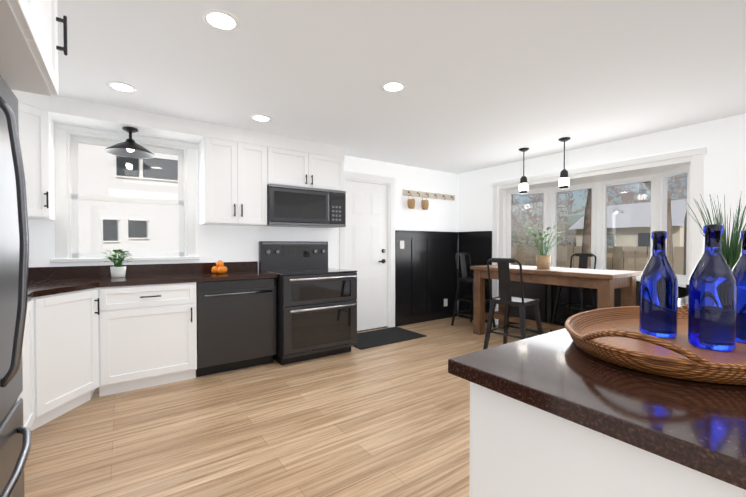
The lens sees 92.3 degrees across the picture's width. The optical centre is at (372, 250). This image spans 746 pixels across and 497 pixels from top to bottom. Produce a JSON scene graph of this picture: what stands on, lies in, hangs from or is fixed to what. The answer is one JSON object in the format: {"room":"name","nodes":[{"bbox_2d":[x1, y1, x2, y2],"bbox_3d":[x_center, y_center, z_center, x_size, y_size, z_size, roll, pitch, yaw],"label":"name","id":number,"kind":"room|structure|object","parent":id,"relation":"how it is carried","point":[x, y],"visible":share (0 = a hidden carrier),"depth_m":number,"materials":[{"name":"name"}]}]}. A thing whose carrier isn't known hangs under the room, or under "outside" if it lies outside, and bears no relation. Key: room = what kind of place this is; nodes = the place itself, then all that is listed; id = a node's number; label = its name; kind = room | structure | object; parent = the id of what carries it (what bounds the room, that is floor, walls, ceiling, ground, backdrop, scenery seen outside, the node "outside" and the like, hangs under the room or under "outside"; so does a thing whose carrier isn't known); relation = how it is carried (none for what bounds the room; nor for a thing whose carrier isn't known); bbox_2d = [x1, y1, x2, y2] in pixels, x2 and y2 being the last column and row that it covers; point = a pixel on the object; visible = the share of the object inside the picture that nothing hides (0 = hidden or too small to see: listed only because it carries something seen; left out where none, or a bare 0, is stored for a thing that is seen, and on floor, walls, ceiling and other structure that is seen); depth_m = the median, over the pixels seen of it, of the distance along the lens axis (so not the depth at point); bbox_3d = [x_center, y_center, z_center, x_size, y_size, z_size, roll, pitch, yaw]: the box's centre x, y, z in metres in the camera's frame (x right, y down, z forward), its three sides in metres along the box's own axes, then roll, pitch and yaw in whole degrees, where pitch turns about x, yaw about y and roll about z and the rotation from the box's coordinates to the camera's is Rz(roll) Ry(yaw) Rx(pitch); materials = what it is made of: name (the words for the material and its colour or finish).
{"room":"kitchen","nodes":[
{"label":"kitchen","id":0,"kind":"room"},
{"bbox_2d":[104,126,154,158],"bbox_3d":[-2.192,-0.987,3.236,0.380,0.225,0.380,-1,1,-35],"label":"light","id":1,"kind":"object","parent":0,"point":[129,148],"visible":1,"depth_m":3.23,"materials":[{"name":"black metal"}]},
{"bbox_2d":[28,131,456,269],"bbox_3d":[-0.961,-0.085,4.474,6.020,2.450,0.150,-1,1,-35],"label":"wall","id":2,"kind":"structure","parent":0,"point":[215,243],"depth_m":4.50,"materials":[{"name":"white paint"}]},
{"bbox_2d":[11,89,58,220],"bbox_3d":[-2.829,-0.739,2.684,0.611,0.976,0.611,-1,1,-35],"label":"upper cabinet","id":3,"kind":"object","parent":2,"relation":"attached to","point":[37,113],"depth_m":2.75,"materials":[{"name":"white wood"}]},
{"bbox_2d":[50,123,199,262],"bbox_3d":[-2.335,-0.500,3.467,1.170,1.203,0.210,-1,1,-35],"label":"window","id":4,"kind":"structure","parent":2,"relation":"in","point":[67,236],"depth_m":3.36,"materials":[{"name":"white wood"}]},
{"bbox_2d":[28,261,257,280],"bbox_3d":[-2.288,0.187,3.440,2.348,0.100,0.019,-1,1,-35],"label":"backsplash","id":5,"kind":"structure","parent":2,"relation":"attached to","point":[102,270],"depth_m":3.42,"materials":[{"name":"brown stone"}]},
{"bbox_2d":[195,121,270,226],"bbox_3d":[-1.479,-0.757,3.789,0.618,0.976,0.351,-1,1,-35],"label":"upper cabinet","id":6,"kind":"object","parent":2,"relation":"attached to","point":[250,178],"depth_m":3.63,"materials":[{"name":"white wood"}]},
{"bbox_2d":[267,177,345,227],"bbox_3d":[-0.823,-0.527,4.222,0.936,0.491,0.403,-1,1,-35],"label":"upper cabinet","id":7,"kind":"object","parent":2,"relation":"attached to","point":[290,202],"depth_m":4.03,"materials":[{"name":"black metal"}]},
{"bbox_2d":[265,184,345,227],"bbox_3d":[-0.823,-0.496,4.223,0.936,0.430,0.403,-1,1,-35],"label":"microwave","id":8,"kind":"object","parent":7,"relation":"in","point":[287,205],"depth_m":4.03,"materials":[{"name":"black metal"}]},
{"bbox_2d":[271,134,344,184],"bbox_3d":[-0.838,-0.985,4.235,0.947,0.536,0.351,-1,1,-35],"label":"upper cabinet","id":9,"kind":"object","parent":2,"relation":"attached to","point":[303,160],"depth_m":4.08,"materials":[{"name":"white wood"}]},
{"bbox_2d":[346,181,386,330],"bbox_3d":[-0.083,0.086,5.036,0.712,2.062,0.099,-1,1,-35],"label":"entry door","id":10,"kind":"structure","parent":2,"relation":"in","point":[366,231],"depth_m":5.06,"materials":[{"name":"white wood"}]},
{"bbox_2d":[339,171,394,331],"bbox_3d":[-0.104,0.035,5.066,0.940,2.190,0.168,-1,1,-35],"label":"door frame","id":11,"kind":"structure","parent":2,"relation":"attached to","point":[360,177],"depth_m":5.22,"materials":[{"name":"white wood"}]},
{"bbox_2d":[403,189,454,209],"bbox_3d":[0.938,-0.772,5.622,1.120,0.285,0.132,-1,1,-35],"label":"hook rail","id":12,"kind":"object","parent":2,"relation":"attached to","point":[424,203],"visible":1,"depth_m":5.49,"materials":[{"name":"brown wood"}]},
{"bbox_2d":[395,230,491,326],"bbox_3d":[1.073,0.414,5.389,1.347,1.422,0.699,-1,1,-35],"label":"wainscoting","id":13,"kind":"structure","parent":2,"relation":"attached to","point":[426,279],"depth_m":5.65,"materials":[{"name":"black wood"}]},
{"bbox_2d":[399,241,403,248],"bbox_3d":[0.432,-0.084,5.327,0.080,0.120,0.028,-1,1,-35],"label":"light switch","id":14,"kind":"object","parent":13,"relation":"attached to","point":[401,244],"visible":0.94,"depth_m":5.31,"materials":[{"name":"white plastic"}]},
{"bbox_2d":[24,316,554,496],"bbox_3d":[1.331,1.236,1.663,6.520,0.100,7.420,-1,1,-35],"label":"floor","id":15,"kind":"structure","parent":0,"point":[391,420],"depth_m":2.31,"materials":[{"name":"brown wood"}]},
{"bbox_2d":[0,75,30,496],"bbox_3d":[-1.331,0.321,0.783,0.807,1.760,0.900,-1,1,-35],"label":"fridge","id":16,"kind":"object","parent":15,"relation":"on","point":[15,441],"visible":1,"depth_m":1.14,"materials":[{"name":"silver metal"}]},
{"bbox_2d":[18,329,45,430],"bbox_3d":[-2.203,0.743,1.856,0.658,0.880,0.715,-1,1,-35],"label":"base cabinet","id":17,"kind":"object","parent":15,"relation":"on","point":[33,394],"depth_m":2.25,"materials":[{"name":"white wood"}]},
{"bbox_2d":[0,0,67,96],"bbox_3d":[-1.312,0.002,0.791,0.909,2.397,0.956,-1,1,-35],"label":"upper cabinet","id":18,"kind":"object","parent":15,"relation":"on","point":[29,47],"visible":0.98,"depth_m":1.15,"materials":[{"name":"white wood"}]},
{"bbox_2d":[42,325,113,422],"bbox_3d":[-2.524,0.731,2.601,0.986,0.880,1.137,-1,1,-35],"label":"base cabinet","id":19,"kind":"object","parent":15,"relation":"on","point":[88,330],"depth_m":2.58,"materials":[{"name":"white wood"}]},
{"bbox_2d":[110,313,196,393],"bbox_3d":[-2.035,0.721,3.205,0.740,0.880,0.710,-1,1,-35],"label":"base cabinet","id":20,"kind":"object","parent":15,"relation":"on","point":[157,351],"depth_m":3.00,"materials":[{"name":"white wood"}]},
{"bbox_2d":[24,269,277,332],"bbox_3d":[-1.648,0.271,2.529,2.348,0.038,2.248,-1,1,-35],"label":"countertop","id":21,"kind":"structure","parent":20,"relation":"on","point":[52,302],"depth_m":2.86,"materials":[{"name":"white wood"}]},
{"bbox_2d":[102,249,131,277],"bbox_3d":[-2.270,0.115,3.183,0.250,0.251,0.251,-1,1,-35],"label":"potted plant","id":22,"kind":"object","parent":21,"relation":"on","point":[117,269],"visible":1,"depth_m":3.16,"materials":[{"name":"white"}]},
{"bbox_2d":[211,260,226,273],"bbox_3d":[-1.547,0.168,3.625,0.156,0.130,0.151,-1,1,-35],"label":"oranges","id":23,"kind":"object","parent":21,"relation":"on","point":[220,268],"visible":1,"depth_m":3.60,"materials":[{"name":"orange food"}]},
{"bbox_2d":[196,278,276,376],"bbox_3d":[-1.432,0.716,3.632,0.730,0.876,0.668,-1,1,-35],"label":"dishwasher","id":24,"kind":"object","parent":15,"relation":"on","point":[236,324],"visible":0.94,"depth_m":3.38,"materials":[{"name":"black metal"}]},
{"bbox_2d":[258,241,356,364],"bbox_3d":[-0.727,0.522,4.029,0.864,1.250,0.823,-1,1,-35],"label":"range","id":25,"kind":"object","parent":15,"relation":"on","point":[316,306],"visible":0.96,"depth_m":3.78,"materials":[{"name":"black metal"}]},
{"bbox_2d":[354,327,426,349],"bbox_3d":[0.103,1.130,4.684,1.040,0.012,0.640,-1,1,-35],"label":"rug","id":26,"kind":"object","parent":15,"relation":"on","point":[376,338],"visible":0.73,"depth_m":4.68,"materials":[{"name":"black fabric"}]},
{"bbox_2d":[451,252,495,327],"bbox_3d":[1.481,0.582,5.288,0.453,1.095,0.453,-1,1,-35],"label":"stool","id":27,"kind":"object","parent":15,"relation":"on","point":[464,278],"visible":0.75,"depth_m":5.34,"materials":[{"name":"black metal"}]},
{"bbox_2d":[483,258,542,349],"bbox_3d":[1.319,0.614,3.342,0.453,1.095,0.453,-1,1,-42],"label":"chair","id":28,"kind":"object","parent":15,"relation":"on","point":[506,299],"visible":0.79,"depth_m":3.25,"materials":[{"name":"black metal"}]},
{"bbox_2d":[470,265,640,334],"bbox_3d":[2.111,0.681,4.382,0.730,0.920,1.730,-1,1,-35],"label":"dining table","id":29,"kind":"object","parent":15,"relation":"on","point":[605,283],"visible":0.65,"depth_m":4.04,"materials":[{"name":"brown wood"}]},
{"bbox_2d":[521,225,565,268],"bbox_3d":[2.080,-0.039,4.396,0.582,0.519,0.567,-1,1,-35],"label":"potted plant","id":30,"kind":"object","parent":29,"relation":"on","point":[543,260],"visible":1,"depth_m":4.35,"materials":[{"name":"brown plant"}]},
{"bbox_2d":[550,253,596,331],"bbox_3d":[2.665,0.591,4.714,0.453,1.095,0.453,-1,1,-35],"label":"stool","id":31,"kind":"object","parent":15,"relation":"on","point":[583,260],"visible":0.62,"depth_m":4.75,"materials":[{"name":"black metal"}]},
{"bbox_2d":[469,384,745,496],"bbox_3d":[1.654,0.764,0.585,1.920,0.880,2.196,-1,1,-35],"label":"kitchen island","id":32,"kind":"object","parent":15,"relation":"on","point":[516,450],"depth_m":0.74,"materials":[{"name":"white"}]},
{"bbox_2d":[448,296,745,495],"bbox_3d":[1.659,0.303,0.571,2.000,0.038,2.260,-1,1,-35],"label":"island countertop","id":33,"kind":"structure","parent":32,"relation":"on","point":[698,427],"depth_m":0.69,"materials":[{"name":"brown stone"}]},
{"bbox_2d":[565,304,745,384],"bbox_3d":[0.932,0.226,1.049,0.873,0.098,0.587,-1,1,-35],"label":"tray","id":34,"kind":"object","parent":33,"relation":"on","point":[614,335],"visible":0.81,"depth_m":0.88,"materials":[{"name":"wicker"}]},
{"bbox_2d":[639,231,677,337],"bbox_3d":[0.876,0.100,1.100,0.092,0.318,0.092,-1,1,-35],"label":"bottle","id":35,"kind":"object","parent":34,"relation":"on","point":[658,313],"visible":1,"depth_m":1.07,"materials":[{"name":"blue glass"}]},
{"bbox_2d":[688,224,736,350],"bbox_3d":[0.918,0.096,0.970,0.096,0.331,0.096,-1,1,-35],"label":"bottle","id":36,"kind":"object","parent":34,"relation":"on","point":[712,305],"visible":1,"depth_m":0.94,"materials":[{"name":"blue glass"}]},
{"bbox_2d":[732,230,745,342],"bbox_3d":[1.079,0.101,1.028,0.092,0.318,0.092,-1,1,-35],"label":"bottle","id":37,"kind":"object","parent":34,"relation":"on","point":[739,270],"visible":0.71,"depth_m":1.01,"materials":[{"name":"blue glass"}]},
{"bbox_2d":[684,191,745,269],"bbox_3d":[1.451,0.015,1.446,0.307,0.508,0.269,-1,1,-35],"label":"potted plant","id":38,"kind":"object","parent":33,"relation":"on","point":[731,253],"visible":0.4,"depth_m":1.43,"materials":[{"name":"green plant"}]},
{"bbox_2d":[52,0,745,173],"bbox_3d":[1.126,-1.236,1.479,6.020,0.050,7.420,-1,1,-35],"label":"ceiling","id":39,"kind":"structure","parent":0,"point":[490,83],"depth_m":2.43,"materials":[{"name":"white paint"}]},
{"bbox_2d":[106,81,136,92],"bbox_3d":[-1.890,-1.228,2.698,0.190,0.006,0.190,-1,1,-35],"label":"recessed light","id":40,"kind":"object","parent":39,"relation":"in","point":[122,87],"visible":1,"depth_m":2.69,"materials":[{"name":"white plastic"}]},
{"bbox_2d":[202,9,239,31],"bbox_3d":[-0.803,-1.214,1.897,0.190,0.006,0.190,-1,1,-35],"label":"recessed light","id":41,"kind":"object","parent":39,"relation":"in","point":[221,20],"visible":1,"depth_m":1.89,"materials":[{"name":"white plastic"}]},
{"bbox_2d":[251,114,271,121],"bbox_3d":[-1.049,-1.239,3.361,0.190,0.006,0.190,-1,1,-35],"label":"recessed light","id":42,"kind":"object","parent":39,"relation":"in","point":[260,118],"visible":1,"depth_m":3.36,"materials":[{"name":"white plastic"}]},
{"bbox_2d":[381,81,405,91],"bbox_3d":[0.154,-1.228,2.691,0.190,0.006,0.190,-1,1,-35],"label":"recessed light","id":43,"kind":"object","parent":39,"relation":"in","point":[393,86],"visible":1,"depth_m":2.68,"materials":[{"name":"white plastic"}]},
{"bbox_2d":[519,148,528,193],"bbox_3d":[1.873,-0.984,4.450,0.120,0.549,0.120,-1,1,-35],"label":"pendant light","id":44,"kind":"object","parent":39,"relation":"hanging from","point":[523,187],"visible":1,"depth_m":4.42,"materials":[{"name":"white glass"}]},
{"bbox_2d":[558,137,570,188],"bbox_3d":[2.146,-0.972,4.018,0.120,0.559,0.120,-1,1,-35],"label":"pendant light","id":45,"kind":"object","parent":39,"relation":"hanging from","point":[564,183],"visible":1,"depth_m":3.99,"materials":[{"name":"white glass"}]},
{"bbox_2d":[457,114,745,324],"bbox_3d":[3.529,-0.064,3.184,0.150,2.450,7.120,-1,1,-35],"label":"wall","id":46,"kind":"structure","parent":0,"point":[723,140],"depth_m":3.78,"materials":[{"name":"white paint"}]},
{"bbox_2d":[491,147,706,325],"bbox_3d":[2.782,-0.058,4.663,0.676,2.390,2.460,-1,1,-35],"label":"window","id":47,"kind":"structure","parent":46,"relation":"in","point":[659,173],"depth_m":4.70,"materials":[{"name":"white wood"}]},
{"label":"outside","id":48,"kind":"structure","parent":0,"visible":0},
{"bbox_2d":[80,145,686,265],"bbox_3d":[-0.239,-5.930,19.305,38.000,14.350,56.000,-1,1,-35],"label":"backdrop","id":49,"kind":"structure","parent":48,"point":[626,197],"depth_m":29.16,"materials":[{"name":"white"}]},
{"bbox_3d":[4.832,1.155,27.865,100.000,0.100,100.000,-1,1,-35],"label":"lawn","id":50,"kind":"structure","parent":48,"visible":0},
{"bbox_2d":[511,246,683,274],"bbox_3d":[8.041,0.616,12.027,0.080,1.500,22.400,-1,1,-35],"label":"fence","id":51,"kind":"object","parent":50,"relation":"on","point":[642,258],"depth_m":11.96,"materials":[{"name":"wood"}]},
{"bbox_2d":[511,181,686,274],"bbox_3d":[3.522,-3.016,9.008,13.013,8.888,12.123,-1,1,-35],"label":"trees","id":52,"kind":"object","parent":50,"relation":"on","point":[585,243],"depth_m":8.52,"materials":[{"name":"brown plant"}]},
{"bbox_2d":[564,199,686,269],"bbox_3d":[14.267,-0.729,17.777,12.900,4.000,8.700,-1,1,-35],"label":"house","id":53,"kind":"structure","parent":50,"relation":"on","point":[630,240],"depth_m":19.13,"materials":[{"name":"beige"}]}
]}

